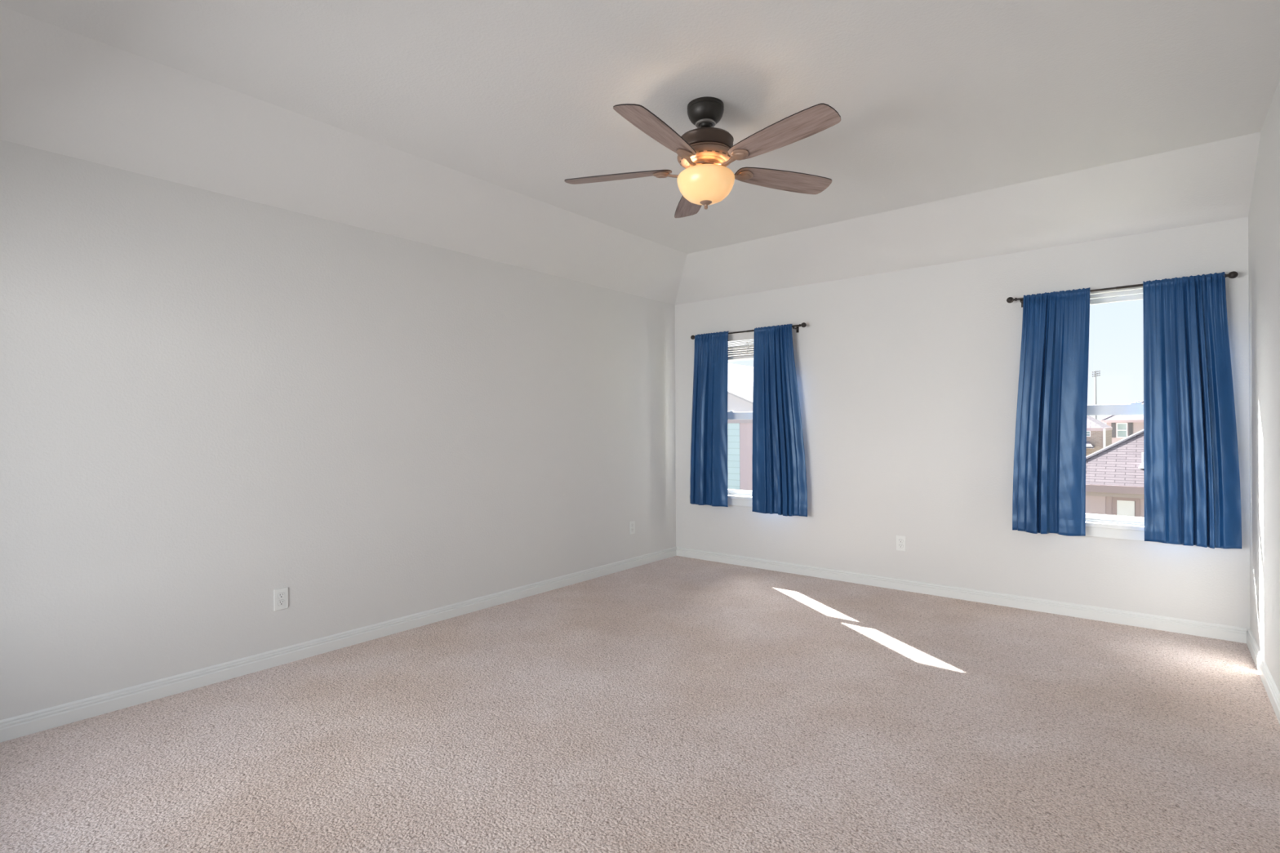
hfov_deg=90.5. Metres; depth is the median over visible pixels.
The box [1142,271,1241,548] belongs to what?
curtain
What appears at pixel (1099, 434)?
house
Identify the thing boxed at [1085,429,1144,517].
house
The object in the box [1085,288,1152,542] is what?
window
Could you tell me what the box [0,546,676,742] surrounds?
baseboard
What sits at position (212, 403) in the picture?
wall
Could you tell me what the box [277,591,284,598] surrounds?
receptacle
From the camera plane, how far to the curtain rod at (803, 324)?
5.37 m
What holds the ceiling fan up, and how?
hanging from the ceiling
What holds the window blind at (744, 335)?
attached to the window at (735, 497)
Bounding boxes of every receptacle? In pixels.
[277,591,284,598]
[277,599,284,605]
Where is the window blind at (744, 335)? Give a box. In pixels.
[728,331,754,359]
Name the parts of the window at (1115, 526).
sill, sash, sash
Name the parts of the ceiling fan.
blade, blade, blade, lamp shade, blade, blade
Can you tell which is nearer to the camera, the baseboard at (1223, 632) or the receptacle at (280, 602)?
the receptacle at (280, 602)
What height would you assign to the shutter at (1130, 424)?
1.270 m
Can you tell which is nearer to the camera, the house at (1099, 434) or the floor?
the floor
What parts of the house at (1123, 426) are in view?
pane, eave trim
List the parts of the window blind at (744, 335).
rail, cord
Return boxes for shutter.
[1111,422,1115,437]
[1128,422,1133,435]
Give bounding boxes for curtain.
[689,331,728,506]
[751,324,807,516]
[1012,287,1089,536]
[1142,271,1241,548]
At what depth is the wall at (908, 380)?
4.65 m
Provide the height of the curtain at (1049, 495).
1.586 m
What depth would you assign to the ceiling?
2.86 m
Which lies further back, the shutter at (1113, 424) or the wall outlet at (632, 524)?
the shutter at (1113, 424)
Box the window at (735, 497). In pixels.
[727,338,753,506]
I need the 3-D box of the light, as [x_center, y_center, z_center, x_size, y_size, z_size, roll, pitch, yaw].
[119.934,-5.607,166.692,1.820,18.131,0.520,0,0,39]
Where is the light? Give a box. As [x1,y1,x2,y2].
[1092,370,1100,419]
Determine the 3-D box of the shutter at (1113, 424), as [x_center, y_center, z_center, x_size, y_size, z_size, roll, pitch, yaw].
[40.321,0.309,54.002,0.290,1.270,0.060,0,0,39]
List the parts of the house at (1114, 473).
eave trim, door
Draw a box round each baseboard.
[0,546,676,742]
[676,546,1246,643]
[1246,628,1279,724]
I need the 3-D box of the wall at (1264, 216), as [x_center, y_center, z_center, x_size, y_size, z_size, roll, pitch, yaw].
[1.786,-0.059,1.421,0.150,2.823,5.570,0,0,39]
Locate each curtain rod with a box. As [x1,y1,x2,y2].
[690,322,806,339]
[1006,271,1238,307]
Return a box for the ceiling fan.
[564,97,840,217]
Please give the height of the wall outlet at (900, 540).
0.114 m
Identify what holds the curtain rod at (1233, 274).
attached to the wall at (908, 380)
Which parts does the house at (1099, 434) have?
eave trim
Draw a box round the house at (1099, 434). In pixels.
[1085,415,1112,456]
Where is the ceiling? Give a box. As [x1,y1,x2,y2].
[0,0,1279,305]
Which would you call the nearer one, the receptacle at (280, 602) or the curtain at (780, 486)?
the receptacle at (280, 602)
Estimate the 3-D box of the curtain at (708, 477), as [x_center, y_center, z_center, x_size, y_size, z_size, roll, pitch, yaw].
[0.621,-0.067,5.811,0.418,1.588,0.068,0,0,39]
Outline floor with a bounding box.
[0,555,1279,852]
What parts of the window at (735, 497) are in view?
frame, sill, sash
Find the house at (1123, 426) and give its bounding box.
[1100,400,1143,444]
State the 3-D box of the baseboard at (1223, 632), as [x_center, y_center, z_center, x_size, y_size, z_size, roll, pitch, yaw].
[1.916,1.206,4.901,4.020,0.085,0.016,0,0,39]
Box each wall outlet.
[274,586,288,610]
[629,520,635,534]
[896,535,906,551]
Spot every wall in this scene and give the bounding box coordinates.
[0,139,675,719]
[674,217,1249,633]
[1248,80,1279,693]
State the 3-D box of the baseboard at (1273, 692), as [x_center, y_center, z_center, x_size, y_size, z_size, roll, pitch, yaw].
[1.775,1.210,1.533,0.016,0.085,5.420,0,0,39]
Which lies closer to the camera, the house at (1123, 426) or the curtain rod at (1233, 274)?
the curtain rod at (1233, 274)
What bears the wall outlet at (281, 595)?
attached to the wall at (212, 403)

